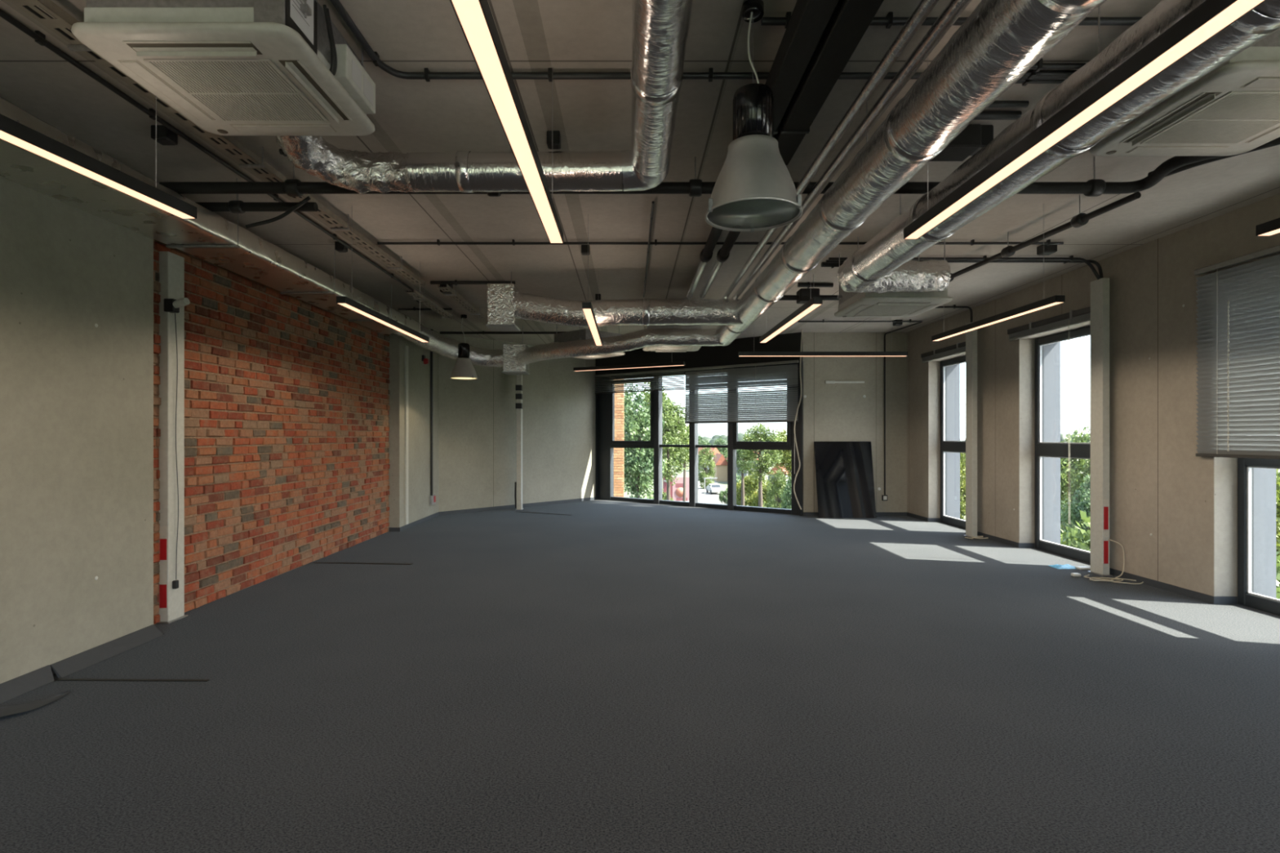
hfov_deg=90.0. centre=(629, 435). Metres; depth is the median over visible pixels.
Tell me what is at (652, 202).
conduit
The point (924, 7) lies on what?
pipe
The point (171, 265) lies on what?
column
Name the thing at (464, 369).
pendant lamp
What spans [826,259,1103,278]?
conduit
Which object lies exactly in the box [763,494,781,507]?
bush
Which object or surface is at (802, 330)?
hanging cable
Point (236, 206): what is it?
insulated pipe
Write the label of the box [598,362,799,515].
window
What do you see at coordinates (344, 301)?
pendant lamp
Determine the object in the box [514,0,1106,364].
duct
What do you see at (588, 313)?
diffuser
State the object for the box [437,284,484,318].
cable tray
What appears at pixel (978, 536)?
coiled cable
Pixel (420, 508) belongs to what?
wall
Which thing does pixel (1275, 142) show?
insulated pipe
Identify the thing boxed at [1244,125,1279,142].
outlet
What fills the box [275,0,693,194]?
duct
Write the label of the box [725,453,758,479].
house
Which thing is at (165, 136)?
junction box
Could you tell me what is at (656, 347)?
grille
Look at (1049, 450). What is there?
window
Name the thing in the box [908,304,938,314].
outlet
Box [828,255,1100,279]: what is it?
conduit
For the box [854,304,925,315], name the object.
grille
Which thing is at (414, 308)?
conduit
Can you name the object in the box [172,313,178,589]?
cable
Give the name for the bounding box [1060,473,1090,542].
tree
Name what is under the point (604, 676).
floor
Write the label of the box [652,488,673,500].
bush
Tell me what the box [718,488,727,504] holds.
bush
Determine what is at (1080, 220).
insulated pipe
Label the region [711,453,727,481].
house
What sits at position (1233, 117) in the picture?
grille
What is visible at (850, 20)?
cable tray
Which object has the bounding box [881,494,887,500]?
wall socket
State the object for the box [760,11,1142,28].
conduit
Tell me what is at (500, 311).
box
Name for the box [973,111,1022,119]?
conduit
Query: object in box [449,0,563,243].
pendant lamp
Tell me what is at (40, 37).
conduit
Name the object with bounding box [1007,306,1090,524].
raised blind
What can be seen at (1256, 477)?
window
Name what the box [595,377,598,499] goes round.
wall
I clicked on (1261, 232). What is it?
diffuser
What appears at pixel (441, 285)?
junction box
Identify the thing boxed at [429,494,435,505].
wall outlet
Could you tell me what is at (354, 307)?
diffuser
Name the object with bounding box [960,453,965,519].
tree
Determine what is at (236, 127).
outlet
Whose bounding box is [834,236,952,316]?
air conditioner
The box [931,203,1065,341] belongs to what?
pendant lamp
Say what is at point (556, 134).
junction box
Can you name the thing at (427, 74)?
conduit
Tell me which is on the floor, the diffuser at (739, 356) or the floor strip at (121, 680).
the floor strip at (121, 680)
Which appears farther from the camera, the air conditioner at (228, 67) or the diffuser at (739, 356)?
the diffuser at (739, 356)
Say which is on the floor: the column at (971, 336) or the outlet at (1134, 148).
the column at (971, 336)
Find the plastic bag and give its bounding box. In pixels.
[1048,564,1075,568]
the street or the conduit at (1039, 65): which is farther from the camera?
the street
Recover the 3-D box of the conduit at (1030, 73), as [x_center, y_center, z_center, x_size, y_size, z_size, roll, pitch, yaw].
[2.344,-2.052,3.609,0.383,0.057,0.040,0,0,0]
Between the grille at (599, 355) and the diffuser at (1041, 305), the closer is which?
the diffuser at (1041, 305)
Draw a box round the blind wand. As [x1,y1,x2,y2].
[794,439,795,474]
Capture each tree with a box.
[623,383,666,499]
[632,382,684,480]
[641,396,688,500]
[676,421,688,501]
[697,432,711,444]
[697,447,716,488]
[713,435,727,461]
[736,422,784,506]
[736,449,757,506]
[765,468,787,508]
[773,426,791,487]
[780,476,791,509]
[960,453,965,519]
[1060,426,1090,533]
[1060,469,1076,505]
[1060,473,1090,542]
[1275,468,1279,515]
[1275,468,1279,579]
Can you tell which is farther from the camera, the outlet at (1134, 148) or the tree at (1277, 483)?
the tree at (1277, 483)
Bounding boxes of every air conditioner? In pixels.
[71,0,375,135]
[554,325,625,359]
[643,324,702,351]
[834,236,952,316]
[1088,29,1279,155]
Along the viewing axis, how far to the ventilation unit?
4.25 m
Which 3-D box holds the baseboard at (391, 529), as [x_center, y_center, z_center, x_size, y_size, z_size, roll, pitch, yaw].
[-3.929,1.565,10.694,0.182,0.069,0.011,0,0,0]
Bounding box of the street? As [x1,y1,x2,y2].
[697,476,725,504]
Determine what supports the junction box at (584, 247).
attached to the ceiling
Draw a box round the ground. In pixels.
[623,460,1279,519]
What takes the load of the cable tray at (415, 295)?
hanging from the ceiling
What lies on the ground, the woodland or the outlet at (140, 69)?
the woodland
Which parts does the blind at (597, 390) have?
head rail, rail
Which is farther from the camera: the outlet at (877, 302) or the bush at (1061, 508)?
the bush at (1061, 508)
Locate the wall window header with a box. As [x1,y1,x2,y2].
[595,332,802,375]
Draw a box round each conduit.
[0,8,413,291]
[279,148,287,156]
[329,0,1068,81]
[377,239,1063,245]
[397,306,452,311]
[430,280,515,284]
[430,328,432,495]
[440,330,567,334]
[643,200,654,297]
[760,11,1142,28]
[797,282,833,288]
[797,319,922,494]
[821,262,843,268]
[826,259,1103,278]
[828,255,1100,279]
[936,304,972,322]
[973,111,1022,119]
[987,100,1029,107]
[1015,79,1065,85]
[1022,69,1076,79]
[1029,57,1085,71]
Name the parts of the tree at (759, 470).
crown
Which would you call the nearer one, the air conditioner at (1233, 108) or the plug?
the air conditioner at (1233, 108)
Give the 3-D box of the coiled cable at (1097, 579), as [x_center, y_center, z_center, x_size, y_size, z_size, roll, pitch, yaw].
[5.330,1.386,7.094,0.510,0.422,0.440,0,0,0]
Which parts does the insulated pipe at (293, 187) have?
threaded rod, threaded rod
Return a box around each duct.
[0,97,502,367]
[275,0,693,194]
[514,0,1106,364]
[836,0,1279,293]
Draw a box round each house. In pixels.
[697,447,719,472]
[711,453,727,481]
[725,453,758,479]
[766,466,788,485]
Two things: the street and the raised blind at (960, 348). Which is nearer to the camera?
the raised blind at (960, 348)
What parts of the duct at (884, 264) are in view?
threaded rod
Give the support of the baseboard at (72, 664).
attached to the wall at (77, 284)
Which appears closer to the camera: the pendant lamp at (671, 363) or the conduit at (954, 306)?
the conduit at (954, 306)
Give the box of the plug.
[1071,573,1080,577]
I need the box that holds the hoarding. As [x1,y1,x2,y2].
[662,475,688,501]
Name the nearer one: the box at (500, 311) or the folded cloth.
the folded cloth
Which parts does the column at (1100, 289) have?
foot plate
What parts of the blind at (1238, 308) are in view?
ladder cord, bead chain, head rail, rail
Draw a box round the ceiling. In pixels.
[0,0,1279,348]
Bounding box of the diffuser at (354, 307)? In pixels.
[337,302,427,342]
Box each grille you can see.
[143,58,328,121]
[578,354,611,358]
[654,345,691,350]
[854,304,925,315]
[1140,91,1279,144]
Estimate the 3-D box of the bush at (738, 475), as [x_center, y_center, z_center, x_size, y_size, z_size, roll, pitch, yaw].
[13.570,6.924,77.996,3.586,4.917,3.573,0,0,33]
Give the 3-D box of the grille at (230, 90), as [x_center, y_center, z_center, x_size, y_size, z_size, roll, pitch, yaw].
[-1.885,-1.677,3.130,0.566,0.005,0.562,0,0,0]
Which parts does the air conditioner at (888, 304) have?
threaded rod, casing, panel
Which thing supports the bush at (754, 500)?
on the ground
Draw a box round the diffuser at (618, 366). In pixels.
[573,364,684,371]
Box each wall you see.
[0,110,153,684]
[153,239,390,624]
[388,311,438,531]
[438,333,595,511]
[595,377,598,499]
[799,360,803,515]
[802,332,906,511]
[906,193,1279,596]
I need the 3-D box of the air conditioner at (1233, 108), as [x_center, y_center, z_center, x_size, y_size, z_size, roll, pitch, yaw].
[3.245,-1.877,3.435,0.954,0.406,0.954,0,0,0]
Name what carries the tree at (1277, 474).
on the ground
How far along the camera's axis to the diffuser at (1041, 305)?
6.42 m
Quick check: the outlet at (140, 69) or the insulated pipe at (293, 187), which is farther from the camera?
the insulated pipe at (293, 187)
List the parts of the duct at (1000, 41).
threaded rod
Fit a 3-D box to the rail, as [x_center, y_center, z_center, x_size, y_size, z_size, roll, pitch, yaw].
[4.315,-1.079,12.833,0.780,0.052,0.034,0,0,0]
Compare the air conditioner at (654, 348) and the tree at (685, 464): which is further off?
the tree at (685, 464)
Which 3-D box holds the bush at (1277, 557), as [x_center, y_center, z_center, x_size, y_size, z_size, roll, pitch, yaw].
[18.238,6.169,18.093,4.689,6.625,4.638,0,0,-24]
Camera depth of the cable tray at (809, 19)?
3.21 m
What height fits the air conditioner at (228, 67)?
0.426 m
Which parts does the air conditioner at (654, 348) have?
panel, casing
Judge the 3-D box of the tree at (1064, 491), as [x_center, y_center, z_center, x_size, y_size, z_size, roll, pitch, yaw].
[35.142,5.388,52.093,3.808,9.279,4.412,0,0,2]
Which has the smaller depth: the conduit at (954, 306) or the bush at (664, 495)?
the conduit at (954, 306)
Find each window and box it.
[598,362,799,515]
[940,355,965,528]
[1035,326,1090,563]
[1237,435,1279,615]
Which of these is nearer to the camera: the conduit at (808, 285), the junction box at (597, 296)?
the conduit at (808, 285)
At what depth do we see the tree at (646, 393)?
73.29 m
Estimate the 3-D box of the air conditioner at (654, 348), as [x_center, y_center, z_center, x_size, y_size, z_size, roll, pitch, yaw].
[0.700,-1.752,10.520,0.954,0.656,0.954,0,0,0]
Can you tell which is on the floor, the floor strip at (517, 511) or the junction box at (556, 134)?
the floor strip at (517, 511)
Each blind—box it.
[594,368,684,394]
[684,360,799,423]
[920,341,965,362]
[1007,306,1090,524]
[1194,244,1279,459]
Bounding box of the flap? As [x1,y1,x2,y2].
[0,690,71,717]
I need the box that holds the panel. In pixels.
[813,441,875,518]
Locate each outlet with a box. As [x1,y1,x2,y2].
[117,60,215,119]
[125,43,262,54]
[229,124,337,132]
[279,60,349,119]
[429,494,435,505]
[654,350,686,351]
[876,302,931,303]
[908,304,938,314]
[1122,92,1222,142]
[1126,146,1228,152]
[1240,76,1279,87]
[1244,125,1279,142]
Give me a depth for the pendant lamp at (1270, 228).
3.62 m
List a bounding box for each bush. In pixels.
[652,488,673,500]
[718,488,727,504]
[726,473,746,505]
[736,471,768,506]
[750,479,781,506]
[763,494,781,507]
[1060,497,1072,527]
[1060,510,1090,551]
[1275,551,1279,599]
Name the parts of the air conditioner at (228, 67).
casing, control panel, threaded rod, threaded rod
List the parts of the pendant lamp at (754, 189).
power cord, glass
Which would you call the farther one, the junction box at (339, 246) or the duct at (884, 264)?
the junction box at (339, 246)
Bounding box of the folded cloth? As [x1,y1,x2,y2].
[1075,566,1090,570]
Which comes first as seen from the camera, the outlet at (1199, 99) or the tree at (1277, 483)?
the outlet at (1199, 99)
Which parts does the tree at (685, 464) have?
crown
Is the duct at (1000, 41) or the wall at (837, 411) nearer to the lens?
the duct at (1000, 41)
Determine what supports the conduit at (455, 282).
attached to the ceiling
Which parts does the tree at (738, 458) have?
crown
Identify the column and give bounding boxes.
[156,251,188,623]
[514,374,523,510]
[964,322,977,537]
[1087,277,1112,576]
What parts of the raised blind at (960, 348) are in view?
rail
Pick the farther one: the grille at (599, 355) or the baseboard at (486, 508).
the baseboard at (486, 508)
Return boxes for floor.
[0,499,1279,852]
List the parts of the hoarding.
print panel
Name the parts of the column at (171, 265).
foot plate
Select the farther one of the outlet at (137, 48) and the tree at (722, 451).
the tree at (722, 451)
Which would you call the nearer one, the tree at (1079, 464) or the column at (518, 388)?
the column at (518, 388)
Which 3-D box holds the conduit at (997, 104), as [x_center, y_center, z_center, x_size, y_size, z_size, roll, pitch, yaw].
[2.220,-2.049,3.944,0.458,0.062,0.040,0,0,0]
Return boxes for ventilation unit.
[928,124,993,161]
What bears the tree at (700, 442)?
on the ground
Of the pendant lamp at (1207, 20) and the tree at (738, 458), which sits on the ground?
the tree at (738, 458)
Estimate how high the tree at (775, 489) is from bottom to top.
7.070 m
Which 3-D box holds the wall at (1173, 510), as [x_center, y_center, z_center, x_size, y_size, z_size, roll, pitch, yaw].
[5.843,-0.240,4.625,0.554,3.680,16.450,0,0,0]
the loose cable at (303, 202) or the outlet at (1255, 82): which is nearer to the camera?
the outlet at (1255, 82)
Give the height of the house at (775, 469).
4.478 m
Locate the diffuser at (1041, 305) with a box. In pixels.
[933,302,1062,341]
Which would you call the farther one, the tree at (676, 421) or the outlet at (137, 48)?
the tree at (676, 421)
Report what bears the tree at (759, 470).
on the ground
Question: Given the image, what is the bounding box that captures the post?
[704,477,717,502]
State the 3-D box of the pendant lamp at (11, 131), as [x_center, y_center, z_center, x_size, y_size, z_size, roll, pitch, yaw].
[-2.415,-1.615,2.245,0.081,0.930,2.296,0,0,4]
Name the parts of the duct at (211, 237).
threaded rod, threaded rod, threaded rod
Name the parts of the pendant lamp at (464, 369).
glass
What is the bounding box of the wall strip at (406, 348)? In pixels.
[404,345,408,524]
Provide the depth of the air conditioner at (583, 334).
10.87 m
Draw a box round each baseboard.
[0,624,163,703]
[389,527,399,531]
[400,511,439,531]
[439,497,595,515]
[803,511,906,515]
[906,512,1237,604]
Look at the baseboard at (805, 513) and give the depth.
12.84 m
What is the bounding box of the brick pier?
[613,379,623,497]
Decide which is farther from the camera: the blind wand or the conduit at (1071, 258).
the blind wand
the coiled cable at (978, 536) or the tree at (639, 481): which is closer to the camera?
the coiled cable at (978, 536)
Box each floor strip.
[53,679,208,681]
[313,562,412,564]
[516,511,570,515]
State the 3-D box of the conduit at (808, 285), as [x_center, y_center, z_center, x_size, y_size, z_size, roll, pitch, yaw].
[2.516,-2.042,8.672,0.471,0.076,0.058,0,0,0]
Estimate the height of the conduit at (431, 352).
3.210 m
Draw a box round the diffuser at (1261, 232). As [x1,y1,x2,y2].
[1257,228,1279,235]
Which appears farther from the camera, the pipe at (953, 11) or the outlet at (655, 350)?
the outlet at (655, 350)
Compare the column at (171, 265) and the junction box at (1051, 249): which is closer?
the column at (171, 265)
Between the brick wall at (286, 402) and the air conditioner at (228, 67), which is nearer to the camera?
the air conditioner at (228, 67)
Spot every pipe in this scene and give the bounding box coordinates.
[158,155,1222,196]
[195,177,318,213]
[721,0,938,298]
[731,0,971,298]
[949,191,1141,282]
[1147,137,1279,177]
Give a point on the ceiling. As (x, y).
(411, 115)
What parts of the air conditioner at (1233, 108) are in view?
casing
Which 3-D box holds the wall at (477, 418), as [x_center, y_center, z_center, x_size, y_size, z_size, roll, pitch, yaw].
[-2.482,-0.240,14.595,0.350,3.680,4.343,0,0,44]
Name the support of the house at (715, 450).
on the ground
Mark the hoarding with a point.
(677, 490)
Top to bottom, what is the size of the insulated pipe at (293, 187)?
0.291 m
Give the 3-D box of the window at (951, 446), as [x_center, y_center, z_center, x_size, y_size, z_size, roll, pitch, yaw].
[5.963,0.105,11.175,0.375,2.990,1.510,0,0,0]
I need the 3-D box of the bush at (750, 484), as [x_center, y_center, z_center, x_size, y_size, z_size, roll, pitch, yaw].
[13.839,6.492,71.874,4.126,5.893,4.171,0,0,-14]
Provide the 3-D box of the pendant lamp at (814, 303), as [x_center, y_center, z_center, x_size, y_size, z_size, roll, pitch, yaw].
[1.640,-1.615,6.740,0.080,0.930,2.320,0,0,0]
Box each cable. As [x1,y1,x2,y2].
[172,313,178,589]
[245,195,311,228]
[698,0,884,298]
[793,329,802,509]
[964,535,988,538]
[1084,538,1143,584]
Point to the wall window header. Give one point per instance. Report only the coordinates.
(706, 356)
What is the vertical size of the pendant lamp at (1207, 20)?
0.930 m
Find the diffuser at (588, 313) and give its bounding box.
[582,308,601,345]
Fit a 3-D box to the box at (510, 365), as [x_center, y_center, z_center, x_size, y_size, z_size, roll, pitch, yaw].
[-2.130,-1.624,12.000,0.444,0.912,0.444,0,0,0]
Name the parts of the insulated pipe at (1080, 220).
threaded rod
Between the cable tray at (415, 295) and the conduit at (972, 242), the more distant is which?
the cable tray at (415, 295)
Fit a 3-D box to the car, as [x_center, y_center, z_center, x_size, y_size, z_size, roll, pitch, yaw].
[13.338,8.330,100.973,1.840,1.480,4.300,0,0,-6]
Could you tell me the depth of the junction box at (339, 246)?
6.83 m
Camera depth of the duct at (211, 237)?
5.20 m
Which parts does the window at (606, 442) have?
sash, sash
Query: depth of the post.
81.84 m
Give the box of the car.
[706,484,723,494]
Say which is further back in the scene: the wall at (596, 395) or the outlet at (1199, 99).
the wall at (596, 395)
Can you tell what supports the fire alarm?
attached to the wall at (420, 508)
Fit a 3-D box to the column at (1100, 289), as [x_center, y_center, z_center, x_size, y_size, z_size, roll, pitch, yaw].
[5.450,-0.105,7.420,0.122,3.410,0.240,0,0,0]
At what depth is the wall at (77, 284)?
4.42 m
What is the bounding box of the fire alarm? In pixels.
[422,355,428,364]
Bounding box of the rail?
[825,381,864,383]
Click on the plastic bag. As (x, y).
(1066, 566)
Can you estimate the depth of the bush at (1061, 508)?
43.37 m
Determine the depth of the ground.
126.54 m
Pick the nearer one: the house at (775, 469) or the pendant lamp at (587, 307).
the pendant lamp at (587, 307)
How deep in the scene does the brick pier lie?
18.00 m
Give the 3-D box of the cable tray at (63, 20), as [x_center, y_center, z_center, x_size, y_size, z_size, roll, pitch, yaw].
[-2.715,-2.006,2.750,0.170,0.148,11.100,0,0,0]
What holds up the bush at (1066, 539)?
on the ground
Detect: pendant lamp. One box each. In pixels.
[0,95,196,218]
[336,261,429,342]
[448,314,477,380]
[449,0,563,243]
[573,361,684,371]
[582,213,602,345]
[704,0,802,232]
[737,321,907,356]
[759,297,822,342]
[903,0,1266,239]
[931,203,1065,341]
[1255,217,1279,235]
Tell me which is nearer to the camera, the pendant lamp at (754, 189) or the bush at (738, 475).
the pendant lamp at (754, 189)
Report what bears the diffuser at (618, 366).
attached to the pendant lamp at (671, 363)
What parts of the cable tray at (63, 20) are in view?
threaded rod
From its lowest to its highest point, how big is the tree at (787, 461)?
9.983 m
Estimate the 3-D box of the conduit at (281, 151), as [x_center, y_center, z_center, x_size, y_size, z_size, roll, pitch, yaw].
[-2.462,-2.049,4.601,0.097,0.062,0.040,0,0,0]
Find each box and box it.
[151,124,177,145]
[334,241,347,252]
[440,284,453,293]
[485,271,519,331]
[502,324,529,374]
[546,130,560,149]
[581,244,590,255]
[595,293,600,300]
[778,274,839,303]
[892,320,902,325]
[1036,244,1057,255]
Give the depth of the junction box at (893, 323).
11.44 m
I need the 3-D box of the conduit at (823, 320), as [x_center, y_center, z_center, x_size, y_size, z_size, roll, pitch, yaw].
[4.122,-0.450,12.119,2.237,3.260,1.430,0,0,0]
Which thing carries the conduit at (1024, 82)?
attached to the ceiling
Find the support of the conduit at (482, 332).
attached to the ceiling
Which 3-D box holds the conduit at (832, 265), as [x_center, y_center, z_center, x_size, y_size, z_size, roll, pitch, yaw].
[2.507,-2.042,7.633,0.434,0.076,0.058,0,0,0]
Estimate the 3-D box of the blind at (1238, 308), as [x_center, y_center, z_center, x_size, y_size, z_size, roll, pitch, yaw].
[5.530,-0.710,5.375,0.076,1.820,1.750,0,0,0]
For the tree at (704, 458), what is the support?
on the ground
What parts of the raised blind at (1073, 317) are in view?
head rail, rail, pull cord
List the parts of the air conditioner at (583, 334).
casing, panel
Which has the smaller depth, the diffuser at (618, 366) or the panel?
the diffuser at (618, 366)
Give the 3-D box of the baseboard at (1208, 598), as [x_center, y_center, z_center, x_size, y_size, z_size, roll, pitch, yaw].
[5.669,1.565,4.625,0.222,0.069,16.450,0,0,0]
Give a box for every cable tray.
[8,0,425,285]
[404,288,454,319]
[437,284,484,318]
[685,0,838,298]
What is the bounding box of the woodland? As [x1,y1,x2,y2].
[631,432,1090,461]
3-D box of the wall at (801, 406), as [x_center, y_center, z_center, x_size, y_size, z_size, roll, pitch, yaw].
[3.533,0.050,12.964,0.060,3.100,0.350,0,0,37]
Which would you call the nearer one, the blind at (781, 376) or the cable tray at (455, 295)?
the cable tray at (455, 295)
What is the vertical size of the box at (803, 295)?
0.360 m
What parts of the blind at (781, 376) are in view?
head rail, rail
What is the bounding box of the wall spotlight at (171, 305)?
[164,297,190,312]
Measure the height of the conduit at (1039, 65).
0.057 m
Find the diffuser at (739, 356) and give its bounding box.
[738,355,905,356]
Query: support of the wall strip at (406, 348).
attached to the wall at (420, 508)
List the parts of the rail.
rail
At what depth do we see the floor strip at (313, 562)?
8.00 m

